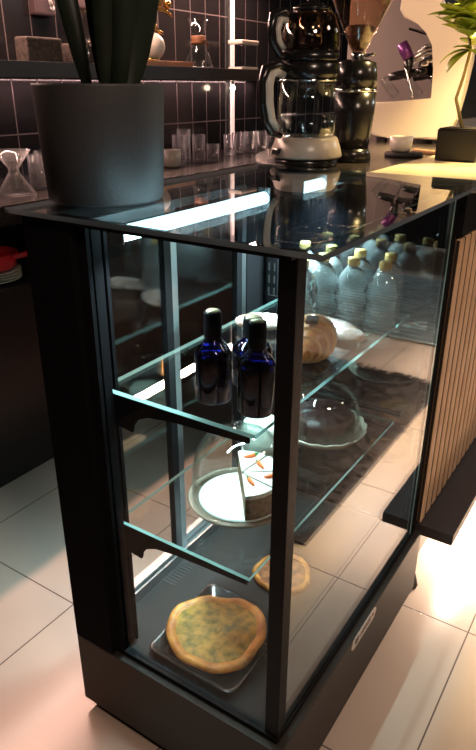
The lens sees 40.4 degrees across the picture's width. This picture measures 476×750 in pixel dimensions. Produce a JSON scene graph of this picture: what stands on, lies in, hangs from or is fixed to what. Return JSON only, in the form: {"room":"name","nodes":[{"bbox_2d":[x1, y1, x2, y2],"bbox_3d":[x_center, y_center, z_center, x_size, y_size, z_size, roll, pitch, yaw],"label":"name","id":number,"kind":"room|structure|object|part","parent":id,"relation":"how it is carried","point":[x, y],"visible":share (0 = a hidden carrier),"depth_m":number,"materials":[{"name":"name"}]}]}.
{"room":"coffee shop","nodes":[
{"label":"coffee shop","id":0,"kind":"room"},
{"bbox_2d":[0,0,350,178],"bbox_3d":[-0.772,-1.464,3.293,0.100,2.900,8.800,15,28,30],"label":"wall","id":1,"kind":"structure","parent":0,"point":[199,106],"depth_m":3.98,"materials":[{"name":"black tile"}]},
{"bbox_2d":[29,0,55,16],"bbox_3d":[-0.870,-1.707,2.863,0.056,0.205,0.120,15,28,30],"label":"pouch","id":2,"kind":"object","parent":1,"relation":"attached to","point":[46,8],"visible":1,"depth_m":2.87,"materials":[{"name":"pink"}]},
{"bbox_2d":[78,0,85,9],"bbox_3d":[-0.764,-1.801,3.007,0.045,0.170,0.120,15,28,30],"label":"pouch","id":3,"kind":"object","parent":1,"relation":"attached to","point":[81,2],"visible":0.28,"depth_m":3.04,"materials":[{"name":"grey"}]},
{"bbox_2d":[0,60,279,80],"bbox_3d":[-0.737,-1.396,2.971,0.310,0.060,4.100,15,28,30],"label":"wall shelf","id":4,"kind":"object","parent":1,"relation":"attached to","point":[8,68],"visible":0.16,"depth_m":3.13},
{"bbox_2d":[14,36,62,61],"bbox_3d":[-0.845,-1.381,2.748,0.080,0.095,0.190,15,28,30],"label":"woven basket","id":5,"kind":"object","parent":4,"relation":"on","point":[28,48],"visible":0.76,"depth_m":2.70,"materials":[{"name":"brown wicker"}]},
{"bbox_2d":[62,43,93,62],"bbox_3d":[-0.719,-1.453,2.926,0.080,0.080,0.150,15,28,30],"label":"woven basket","id":6,"kind":"object","parent":4,"relation":"on","point":[67,56],"visible":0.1,"depth_m":2.88,"materials":[{"name":"brown wicker"}]},
{"bbox_2d":[85,37,89,56],"bbox_3d":[-0.672,-1.431,2.803,0.025,0.154,0.103,15,28,30],"label":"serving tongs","id":7,"kind":"object","parent":4,"relation":"on","point":[87,41],"visible":0.23,"depth_m":2.82,"materials":[{"name":"silver metal"}]},
{"bbox_2d":[147,60,192,66],"bbox_3d":[-0.450,-1.595,3.312,0.200,0.025,0.470,15,28,30],"label":"tray","id":8,"kind":"object","parent":4,"relation":"on","point":[149,62],"visible":0.34,"depth_m":3.29,"materials":[{"name":"brown wood"}]},
{"bbox_2d":[148,0,172,59],"bbox_3d":[-0.442,-1.796,3.215,0.132,0.420,0.359,15,28,30],"label":"brewer","id":9,"kind":"object","parent":8,"relation":"on","point":[157,50],"visible":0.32,"depth_m":3.26,"materials":[{"name":"beige ceramic"}]},
{"bbox_3d":[-0.436,-1.668,3.282,0.132,0.132,0.132,15,28,30],"label":"brew tank","id":10,"kind":"part","parent":9,"relation":"part of","materials":[{"name":"beige ceramic"}]},
{"bbox_3d":[-0.432,-1.911,3.178,0.124,0.180,0.124,15,28,30],"label":"tank","id":11,"kind":"part","parent":9,"relation":"part of","materials":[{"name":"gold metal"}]},
{"bbox_3d":[-0.416,-1.806,3.254,0.044,0.166,0.264,15,28,30],"label":"balance arm","id":12,"kind":"part","parent":9,"relation":"part of","materials":[{"name":"gold metal"}]},
{"bbox_2d":[186,18,212,66],"bbox_3d":[-0.220,-1.838,3.588,0.156,0.245,0.156,15,28,30],"label":"glass carafe","id":13,"kind":"object","parent":4,"relation":"on","point":[196,39],"visible":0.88,"depth_m":3.55,"materials":[{"name":"brown"}]},
{"bbox_2d":[230,81,234,90],"bbox_3d":[-0.033,-1.821,4.070,0.032,0.058,0.032,15,28,30],"label":"spot lamp","id":14,"kind":"object","parent":4,"relation":"attached to","point":[232,87],"visible":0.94,"depth_m":4.06,"materials":[{"name":"metal"}]},
{"bbox_2d":[228,39,258,69],"bbox_3d":[0.035,-1.982,4.009,0.106,0.165,0.196,15,28,30],"label":"glass canister","id":15,"kind":"object","parent":4,"relation":"on","point":[241,42],"visible":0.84,"depth_m":3.95,"materials":[{"name":"beige"}]},
{"bbox_3d":[0.035,-2.046,3.980,0.106,0.024,0.196,15,28,30],"label":"lid","id":16,"kind":"part","parent":15,"relation":"part of","materials":[{"name":"beige"}]},
{"bbox_2d":[228,0,234,147],"bbox_3d":[-0.040,-2.341,3.996,0.025,1.770,0.043,15,28,30],"label":"wall light","id":17,"kind":"object","parent":1,"relation":"attached to","point":[231,3],"visible":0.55,"depth_m":4.14,"materials":[{"name":"plastic"}]},
{"bbox_2d":[0,377,475,749],"bbox_3d":[1.649,0.540,2.451,5.900,0.050,8.800,15,28,30],"label":"floor","id":18,"kind":"structure","parent":0,"point":[417,691],"depth_m":1.88,"materials":[{"name":"tile"}]},
{"bbox_2d":[0,143,272,487],"bbox_3d":[-0.802,-0.345,3.029,0.610,1.075,5.400,15,28,30],"label":"countertop","id":19,"kind":"structure","parent":18,"relation":"on","point":[204,275],"depth_m":2.99,"materials":[{"name":"black laminate"}]},
{"bbox_2d":[0,273,21,283],"bbox_3d":[-0.947,-0.373,2.492,0.224,0.013,0.224,15,28,30],"label":"plate","id":20,"kind":"object","parent":19,"relation":"on","point":[19,276],"visible":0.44,"depth_m":2.46,"materials":[{"name":"beige ceramic"}]},
{"bbox_2d":[0,270,21,280],"bbox_3d":[-0.947,-0.383,2.488,0.224,0.013,0.224,15,28,30],"label":"plate","id":21,"kind":"object","parent":20,"relation":"on","point":[18,274],"visible":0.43,"depth_m":2.46,"materials":[{"name":"beige"}]},
{"bbox_2d":[0,268,21,277],"bbox_3d":[-0.947,-0.392,2.484,0.224,0.013,0.224,15,28,30],"label":"plate","id":22,"kind":"object","parent":21,"relation":"on","point":[18,271],"visible":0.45,"depth_m":2.46,"materials":[{"name":"beige ceramic"}]},
{"bbox_2d":[0,263,20,275],"bbox_3d":[-0.947,-0.402,2.479,0.224,0.013,0.224,15,28,30],"label":"plate","id":23,"kind":"object","parent":22,"relation":"on","point":[17,267],"visible":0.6,"depth_m":2.47,"materials":[{"name":"beige ceramic"}]},
{"bbox_2d":[0,246,26,271],"bbox_3d":[-0.917,-0.449,2.485,0.238,0.067,0.288,15,28,30],"label":"saucepan","id":24,"kind":"object","parent":23,"relation":"on","point":[9,256],"visible":0.91,"depth_m":2.43,"materials":[{"name":"red metal"}]},
{"bbox_3d":[-0.797,-0.467,2.473,0.036,0.025,0.164,17,29,33],"label":"handle","id":25,"kind":"part","parent":24,"relation":"part of","materials":[{"name":"red ceramic"}]},
{"bbox_2d":[0,148,36,197],"bbox_3d":[-0.849,-0.765,2.449,0.148,0.165,0.148,15,28,30],"label":"server","id":26,"kind":"object","parent":19,"relation":"on","point":[28,150],"visible":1,"depth_m":2.46,"materials":[{"name":"clear glass"}]},
{"bbox_2d":[26,154,46,188],"bbox_3d":[-0.810,-0.824,2.618,0.076,0.135,0.076,15,28,30],"label":"drinking glass","id":27,"kind":"object","parent":19,"relation":"on","point":[27,154],"visible":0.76,"depth_m":2.61,"materials":[{"name":"clear glass"}]},
{"bbox_2d":[34,150,45,181],"bbox_3d":[-0.822,-0.884,2.751,0.076,0.135,0.076,15,28,30],"label":"drinking glass","id":28,"kind":"object","parent":19,"relation":"on","point":[34,150],"visible":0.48,"depth_m":2.73,"materials":[{"name":"clear glass"}]},
{"bbox_2d":[164,149,180,167],"bbox_3d":[-0.338,-1.122,3.346,0.116,0.085,0.100,-8,26,-19],"label":"mug","id":29,"kind":"object","parent":19,"relation":"on","point":[172,157],"visible":0.87,"depth_m":3.31,"materials":[{"name":"beige ceramic"}]},
{"bbox_2d":[177,129,190,159],"bbox_3d":[-0.300,-1.276,3.589,0.072,0.167,0.072,15,28,30],"label":"drinking glass","id":30,"kind":"object","parent":19,"relation":"on","point":[177,129],"visible":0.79,"depth_m":3.58,"materials":[{"name":"clear glass"}]},
{"bbox_2d":[192,134,204,161],"bbox_3d":[-0.217,-1.256,3.577,0.072,0.140,0.072,15,28,30],"label":"drinking glass","id":31,"kind":"object","parent":19,"relation":"on","point":[204,134],"visible":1,"depth_m":3.58,"materials":[{"name":"clear glass"}]},
{"bbox_2d":[206,143,218,161],"bbox_3d":[-0.139,-1.237,3.595,0.072,0.092,0.072,15,28,30],"label":"drinking glass","id":32,"kind":"object","parent":19,"relation":"on","point":[209,143],"visible":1,"depth_m":3.59,"materials":[{"name":"clear glass"}]},
{"bbox_2d":[224,134,236,154],"bbox_3d":[-0.048,-1.409,3.951,0.080,0.115,0.080,15,28,30],"label":"drinking glass","id":33,"kind":"object","parent":19,"relation":"on","point":[236,134],"visible":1,"depth_m":3.94,"materials":[{"name":"clear glass"}]},
{"bbox_2d":[232,132,244,150],"bbox_3d":[0.001,-1.457,4.051,0.080,0.122,0.080,15,28,30],"label":"drinking glass","id":34,"kind":"object","parent":19,"relation":"on","point":[232,132],"visible":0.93,"depth_m":4.03,"materials":[{"name":"clear glass"}]},
{"bbox_2d":[256,133,268,153],"bbox_3d":[0.151,-1.443,4.029,0.080,0.115,0.080,15,28,30],"label":"drinking glass","id":35,"kind":"object","parent":19,"relation":"on","point":[256,133],"visible":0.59,"depth_m":4.02,"materials":[{"name":"clear glass"}]},
{"bbox_2d":[4,164,475,749],"bbox_3d":[0.082,0.199,1.595,0.636,1.262,0.872,15,28,30],"label":"display case","id":36,"kind":"object","parent":18,"relation":"on","point":[350,512],"visible":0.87,"depth_m":1.54,"materials":[{"name":"black metal"}]},
{"bbox_2d":[30,0,163,206],"bbox_3d":[-0.247,-0.684,1.076,0.243,0.770,0.304,-3,24,-8],"label":"potted plant","id":37,"kind":"object","parent":36,"relation":"on","point":[102,143],"visible":1,"depth_m":1.13,"materials":[{"name":"green plant"}]},
{"bbox_3d":[-0.255,-0.439,1.221,0.238,0.204,0.238,15,28,30],"label":"planter","id":38,"kind":"part","parent":37,"relation":"part of","materials":[{"name":"grey ceramic"}]},
{"bbox_3d":[-0.235,0.102,1.516,0.016,0.960,0.315,15,28,30],"label":"door frame","id":39,"kind":"part","parent":36,"relation":"part of","materials":[{"name":"metal"}]},
{"bbox_3d":[-0.099,0.235,1.220,0.380,0.986,0.005,15,28,30],"label":"glass","id":40,"kind":"part","parent":36,"relation":"part of","materials":[{"name":"teal"}]},
{"bbox_2d":[162,561,194,585],"bbox_3d":[-0.162,0.539,1.762,0.045,0.001,0.093,15,28,30],"label":"vent grille","id":41,"kind":"object","parent":36,"relation":"attached to","point":[180,572],"depth_m":1.76,"materials":[{"name":"black metal"}]},
{"bbox_2d":[150,584,267,692],"bbox_3d":[-0.042,0.625,1.547,0.240,0.022,0.263,15,28,30],"label":"serving tray","id":42,"kind":"object","parent":36,"relation":"on","point":[229,682],"visible":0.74,"depth_m":1.48,"materials":[{"name":"black"}]},
{"bbox_2d":[166,595,266,673],"bbox_3d":[-0.055,0.604,1.536,0.243,0.023,0.234,15,28,30],"label":"pizza","id":43,"kind":"object","parent":42,"relation":"on","point":[211,634],"visible":1,"depth_m":1.52,"materials":[{"name":"yellow food"}]},
{"bbox_3d":[-0.080,-0.009,1.767,0.016,0.960,0.345,15,28,30],"label":"door frame","id":44,"kind":"part","parent":36,"relation":"part of","materials":[{"name":"metal"}]},
{"bbox_2d":[195,308,231,404],"bbox_3d":[-0.046,-0.037,1.192,0.069,0.176,0.069,15,28,30],"label":"glass bottle","id":45,"kind":"object","parent":36,"relation":"on","point":[213,356],"visible":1,"depth_m":1.17,"materials":[{"name":"blue glass"}]},
{"bbox_2d":[187,467,270,528],"bbox_3d":[0.004,0.277,1.439,0.232,0.028,0.232,15,28,30],"label":"cake stand","id":46,"kind":"object","parent":36,"relation":"on","point":[199,483],"visible":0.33,"depth_m":1.40,"materials":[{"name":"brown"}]},
{"bbox_2d":[192,420,273,523],"bbox_3d":[0.004,0.181,1.397,0.212,0.182,0.212,15,28,30],"label":"glass dome","id":47,"kind":"object","parent":46,"relation":"on","point":[239,420],"visible":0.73,"depth_m":1.40,"materials":[{"name":"clear glass"}]},
{"bbox_2d":[199,450,272,522],"bbox_3d":[0.007,0.237,1.419,0.188,0.073,0.188,15,28,30],"label":"cake","id":48,"kind":"object","parent":46,"relation":"on","point":[243,496],"visible":0.77,"depth_m":1.40,"materials":[{"name":"white food"}]},
{"bbox_3d":[0.084,-0.373,1.339,0.636,0.008,0.872,15,28,30],"label":"glass","id":49,"kind":"part","parent":36,"relation":"part of","materials":[{"name":"grey"}]},
{"bbox_3d":[0.075,-0.363,1.353,0.552,0.021,0.848,15,28,30],"label":"rail","id":50,"kind":"part","parent":36,"relation":"part of","materials":[{"name":"black metal"}]},
{"bbox_2d":[232,314,272,385],"bbox_3d":[0.028,-0.049,1.264,0.079,0.141,0.079,-16,29,-32],"label":"glass bottle","id":51,"kind":"object","parent":36,"relation":"on","point":[240,346],"visible":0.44,"depth_m":1.24,"materials":[{"name":"blue glass"}]},
{"bbox_3d":[0.041,-0.083,1.934,0.018,0.966,0.088,15,28,30],"label":"fixed panel","id":52,"kind":"part","parent":36,"relation":"part of","materials":[{"name":"black metal"}]},
{"bbox_2d":[235,312,276,330],"bbox_3d":[0.058,-0.132,1.571,0.128,0.040,0.074,2,24,4],"label":"plate","id":53,"kind":"object","parent":36,"relation":"on","point":[271,319],"visible":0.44,"depth_m":1.55,"materials":[{"name":"white ceramic"}]},
{"bbox_2d":[237,318,275,418],"bbox_3d":[0.033,-0.015,1.144,0.069,0.176,0.069,0,24,-1],"label":"glass bottle","id":54,"kind":"object","parent":36,"relation":"on","point":[256,368],"visible":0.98,"depth_m":1.12,"materials":[{"name":"blue glass"}]},
{"bbox_2d":[242,415,273,457],"bbox_3d":[0.062,0.153,1.653,0.104,0.079,0.104,15,28,30],"label":"cake","id":55,"kind":"object","parent":36,"relation":"on","point":[263,444],"visible":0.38,"depth_m":1.61,"materials":[{"name":"white food"}]},
{"bbox_2d":[124,396,393,580],"bbox_3d":[0.088,0.223,1.605,0.336,0.008,0.757,15,28,30],"label":"glass shelf","id":56,"kind":"object","parent":36,"relation":"attached to","point":[173,547],"depth_m":1.38,"materials":[{"name":"teal"}]},
{"bbox_2d":[112,298,409,438],"bbox_3d":[0.089,-0.064,1.480,0.356,0.008,0.762,15,28,30],"label":"glass shelf","id":57,"kind":"object","parent":36,"relation":"attached to","point":[187,418],"depth_m":1.23,"materials":[{"name":"teal"}]},
{"bbox_3d":[0.120,0.556,1.726,0.435,0.013,0.814,15,28,30],"label":"rail","id":58,"kind":"part","parent":36,"relation":"part of","materials":[{"name":"black metal"}]},
{"bbox_3d":[0.083,-0.104,1.986,0.050,1.005,0.052,15,28,30],"label":"corner post","id":59,"kind":"part","parent":36,"relation":"part of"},
{"bbox_2d":[252,554,309,594],"bbox_3d":[0.123,0.535,1.746,0.158,0.023,0.157,15,28,30],"label":"pizza","id":60,"kind":"object","parent":36,"relation":"on","point":[300,569],"visible":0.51,"depth_m":1.73,"materials":[{"name":"orange food"}]},
{"bbox_3d":[0.077,0.281,1.127,0.031,1.005,0.030,15,28,30],"label":"corner post","id":61,"kind":"part","parent":36,"relation":"part of","materials":[{"name":"black metal"}]},
{"bbox_2d":[300,240,317,270],"bbox_3d":[0.180,-0.282,1.757,0.079,0.163,0.079,-3,24,-8],"label":"water bottle","id":62,"kind":"object","parent":36,"relation":"on","point":[304,244],"visible":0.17,"depth_m":1.72,"materials":[{"name":"white"}]},
{"bbox_2d":[305,259,317,314],"bbox_3d":[0.155,-0.201,1.577,0.079,0.163,0.079,15,28,30],"label":"water bottle","id":63,"kind":"object","parent":36,"relation":"on","point":[311,295],"visible":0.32,"depth_m":1.55,"materials":[{"name":"white"}]},
{"bbox_2d":[275,347,350,377],"bbox_3d":[0.157,-0.037,1.405,0.115,0.004,0.170,15,28,30],"label":"serving board","id":64,"kind":"object","parent":36,"relation":"on","point":[314,370],"visible":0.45,"depth_m":1.37,"materials":[{"name":"black"}]},
{"bbox_2d":[302,314,337,362],"bbox_3d":[0.162,-0.085,1.381,0.101,0.102,0.172,5,25,10],"label":"croissant","id":65,"kind":"object","parent":64,"relation":"on","point":[320,338],"visible":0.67,"depth_m":1.34,"materials":[{"name":"brown food"}]},
{"bbox_2d":[311,252,337,316],"bbox_3d":[0.214,-0.227,1.635,0.079,0.163,0.079,16,29,32],"label":"water bottle","id":66,"kind":"object","parent":36,"relation":"on","point":[325,274],"visible":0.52,"depth_m":1.60,"materials":[{"name":"white"}]},
{"bbox_2d":[299,398,355,445],"bbox_3d":[0.224,0.118,1.702,0.177,0.071,0.178,15,28,30],"label":"chocolate cake","id":67,"kind":"object","parent":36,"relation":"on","point":[323,422],"visible":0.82,"depth_m":1.65,"materials":[{"name":"food"}]},
{"bbox_2d":[298,410,366,449],"bbox_3d":[0.223,0.146,1.714,0.232,0.044,0.235,15,28,30],"label":"cake stand","id":68,"kind":"object","parent":36,"relation":"on","point":[362,428],"visible":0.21,"depth_m":1.63,"materials":[{"name":"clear glass"}]},
{"bbox_2d":[300,373,359,445],"bbox_3d":[0.224,0.064,1.677,0.194,0.162,0.194,15,28,30],"label":"glass dome","id":69,"kind":"object","parent":68,"relation":"on","point":[329,373],"visible":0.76,"depth_m":1.67,"materials":[{"name":"clear glass"}]},
{"bbox_2d":[326,244,343,277],"bbox_3d":[0.244,-0.262,1.714,0.079,0.163,0.079,-8,26,-18],"label":"water bottle","id":70,"kind":"object","parent":36,"relation":"on","point":[336,261],"visible":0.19,"depth_m":1.67,"materials":[{"name":"white"}]},
{"bbox_2d":[323,315,365,342],"bbox_3d":[0.231,-0.111,1.529,0.074,0.039,0.172,-17,29,-33],"label":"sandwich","id":71,"kind":"object","parent":36,"relation":"on","point":[347,332],"visible":0.52,"depth_m":1.48,"materials":[{"name":"white food"}]},
{"bbox_2d":[335,256,367,324],"bbox_3d":[0.282,-0.210,1.598,0.079,0.163,0.079,13,27,27],"label":"water bottle","id":72,"kind":"object","parent":36,"relation":"on","point":[352,283],"visible":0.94,"depth_m":1.57,"materials":[{"name":"white"}]},
{"bbox_2d":[347,248,373,284],"bbox_3d":[0.312,-0.245,1.675,0.079,0.163,0.079,-17,29,-33],"label":"water bottle","id":73,"kind":"object","parent":36,"relation":"on","point":[365,264],"visible":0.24,"depth_m":1.64,"materials":[{"name":"white"}]},
{"bbox_3d":[0.308,-0.046,1.869,0.470,0.986,0.016,15,28,30],"label":"panel","id":74,"kind":"part","parent":36,"relation":"part of","materials":[{"name":"clear glass"}]},
{"bbox_2d":[355,613,373,644],"bbox_3d":[0.318,0.634,1.621,0.001,0.021,0.118,15,28,30],"label":"print","id":75,"kind":"object","parent":36,"relation":"attached to","point":[365,620],"depth_m":1.61,"materials":[{"name":"white"}]},
{"bbox_3d":[0.301,0.145,1.417,0.006,0.992,0.752,15,28,30],"label":"glass","id":76,"kind":"part","parent":36,"relation":"part of","materials":[{"name":"teal"}]},
{"bbox_2d":[364,260,399,330],"bbox_3d":[0.349,-0.193,1.559,0.079,0.163,0.079,9,25,18],"label":"water bottle","id":77,"kind":"object","parent":36,"relation":"on","point":[382,296],"visible":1,"depth_m":1.53,"materials":[{"name":"white"}]},
{"bbox_2d":[376,252,403,316],"bbox_3d":[0.381,-0.228,1.638,0.079,0.163,0.079,-11,26,-23],"label":"water bottle","id":78,"kind":"object","parent":36,"relation":"on","point":[396,270],"visible":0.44,"depth_m":1.60,"materials":[{"name":"white"}]},
{"bbox_3d":[0.508,0.011,1.732,0.028,1.005,0.052,15,28,30],"label":"corner post","id":79,"kind":"part","parent":36,"relation":"part of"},
{"bbox_2d":[255,133,475,588],"bbox_3d":[0.832,-0.387,2.913,1.150,1.257,2.358,15,28,30],"label":"counter","id":80,"kind":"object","parent":18,"relation":"on","point":[447,494],"depth_m":1.92,"materials":[{"name":"black laminate"}]},
{"bbox_2d":[257,0,341,167],"bbox_3d":[0.180,-0.790,1.752,0.203,0.426,0.254,15,28,30],"label":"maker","id":81,"kind":"object","parent":80,"relation":"on","point":[304,65],"visible":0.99,"depth_m":1.70,"materials":[{"name":"black plastic"}]},
{"bbox_2d":[271,147,280,154],"bbox_3d":[0.107,-0.621,1.792,0.020,0.018,0.023,-14,28,-29],"label":"switch","id":82,"kind":"object","parent":81,"relation":"attached to","point":[276,150],"depth_m":1.79,"materials":[{"name":"silver plastic"}]},
{"bbox_3d":[0.113,-0.885,1.677,0.088,0.122,0.024,-14,28,-29],"label":"teapot handle","id":83,"kind":"part","parent":81,"relation":"part of","materials":[{"name":"black plastic"}]},
{"bbox_2d":[257,60,341,159],"bbox_3d":[0.180,-0.729,1.780,0.203,0.248,0.254,15,28,30],"label":"kettle","id":84,"kind":"object","parent":81,"relation":"on","point":[285,146],"depth_m":1.73,"materials":[{"name":"clear glass"}]},
{"bbox_3d":[0.195,-0.976,1.692,0.103,0.038,0.103,15,28,30],"label":"teapot lid","id":85,"kind":"part","parent":81,"relation":"part of","materials":[{"name":"black plastic"}]},
{"bbox_2d":[332,0,391,162],"bbox_3d":[0.341,-0.871,1.844,0.193,0.498,0.193,15,28,30],"label":"coffee grinder","id":86,"kind":"object","parent":80,"relation":"on","point":[356,87],"visible":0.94,"depth_m":1.83,"materials":[{"name":"black plastic"}]},
{"bbox_3d":[0.364,-0.892,1.802,0.041,0.012,0.008,22,32,40],"label":"dose lever","id":87,"kind":"part","parent":86,"relation":"part of","materials":[{"name":"silver metal"}]},
{"bbox_2d":[384,151,423,157],"bbox_3d":[0.536,-0.713,2.088,0.124,0.012,0.124,15,28,30],"label":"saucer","id":88,"kind":"object","parent":80,"relation":"on","point":[411,154],"visible":0.94,"depth_m":2.05,"materials":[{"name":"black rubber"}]},
{"bbox_2d":[390,135,413,152],"bbox_3d":[0.526,-0.746,2.087,0.076,0.048,0.076,15,28,30],"label":"espresso cup","id":89,"kind":"object","parent":88,"relation":"on","point":[398,143],"visible":1,"depth_m":2.06,"materials":[{"name":"beige ceramic"}]},
{"bbox_2d":[371,0,475,143],"bbox_3d":[0.864,-1.287,2.703,0.395,0.558,0.670,15,28,30],"label":"espresso machine","id":90,"kind":"object","parent":80,"relation":"on","point":[419,118],"visible":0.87,"depth_m":2.48,"materials":[{"name":"beige metal"}]},
{"bbox_3d":[0.660,-1.276,2.547,0.070,0.076,0.045,15,28,30],"label":"paddle handle","id":91,"kind":"part","parent":90,"relation":"part of","materials":[{"name":"purple"}]},
{"bbox_3d":[0.730,-1.348,2.543,0.058,0.025,0.180,15,28,30],"label":"drip plate","id":92,"kind":"part","parent":90,"relation":"part of","materials":[{"name":"black plastic"}]},
{"bbox_2d":[445,0,457,3],"bbox_3d":[0.855,-1.482,2.626,0.120,0.110,0.563,15,28,30],"label":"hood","id":93,"kind":"object","parent":90,"relation":"attached to","point":[446,1],"depth_m":2.49,"materials":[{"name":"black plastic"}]},
{"bbox_2d":[456,117,475,126],"bbox_3d":[0.848,-1.121,2.792,0.325,0.095,0.563,15,28,30],"label":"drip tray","id":94,"kind":"object","parent":90,"relation":"on","point":[467,121],"depth_m":2.68,"materials":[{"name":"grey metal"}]},
{"bbox_2d":[413,149,434,154],"bbox_3d":[0.641,-0.744,2.157,0.020,0.012,0.150,-12,27,-26],"label":"wooden paddle","id":95,"kind":"object","parent":80,"relation":"on","point":[432,152],"visible":0.39,"depth_m":2.16,"materials":[{"name":"brown wood"}]},
{"bbox_3d":[1.185,-0.351,2.676,0.025,0.863,2.358,15,28,30],"label":"slat panel","id":96,"kind":"part","parent":80,"relation":"part of","materials":[{"name":"beige wood"}]},
{"bbox_2d":[428,0,475,162],"bbox_3d":[0.659,-0.889,1.899,0.213,0.487,0.209,-5,25,-12],"label":"potted plant","id":97,"kind":"object","parent":80,"relation":"on","point":[454,143],"visible":1,"depth_m":1.89,"materials":[{"name":"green plant"}]},
{"bbox_3d":[0.683,-0.702,1.969,0.124,0.090,0.124,15,28,30],"label":"planter","id":98,"kind":"part","parent":97,"relation":"part of","materials":[{"name":"black laminate"}]},
{"bbox_3d":[0.662,-0.909,1.892,0.054,0.358,0.020,15,28,30],"label":"stem","id":99,"kind":"part","parent":97,"relation":"part of","materials":[{"name":"brown"}]},
{"bbox_2d":[347,0,431,101],"bbox_3d":[1.165,-1.746,3.938,1.070,2.900,0.100,15,28,30],"label":"wall partition","id":100,"kind":"structure","parent":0,"point":[393,29],"depth_m":3.94,"materials":[{"name":"beige paint"}]}
]}

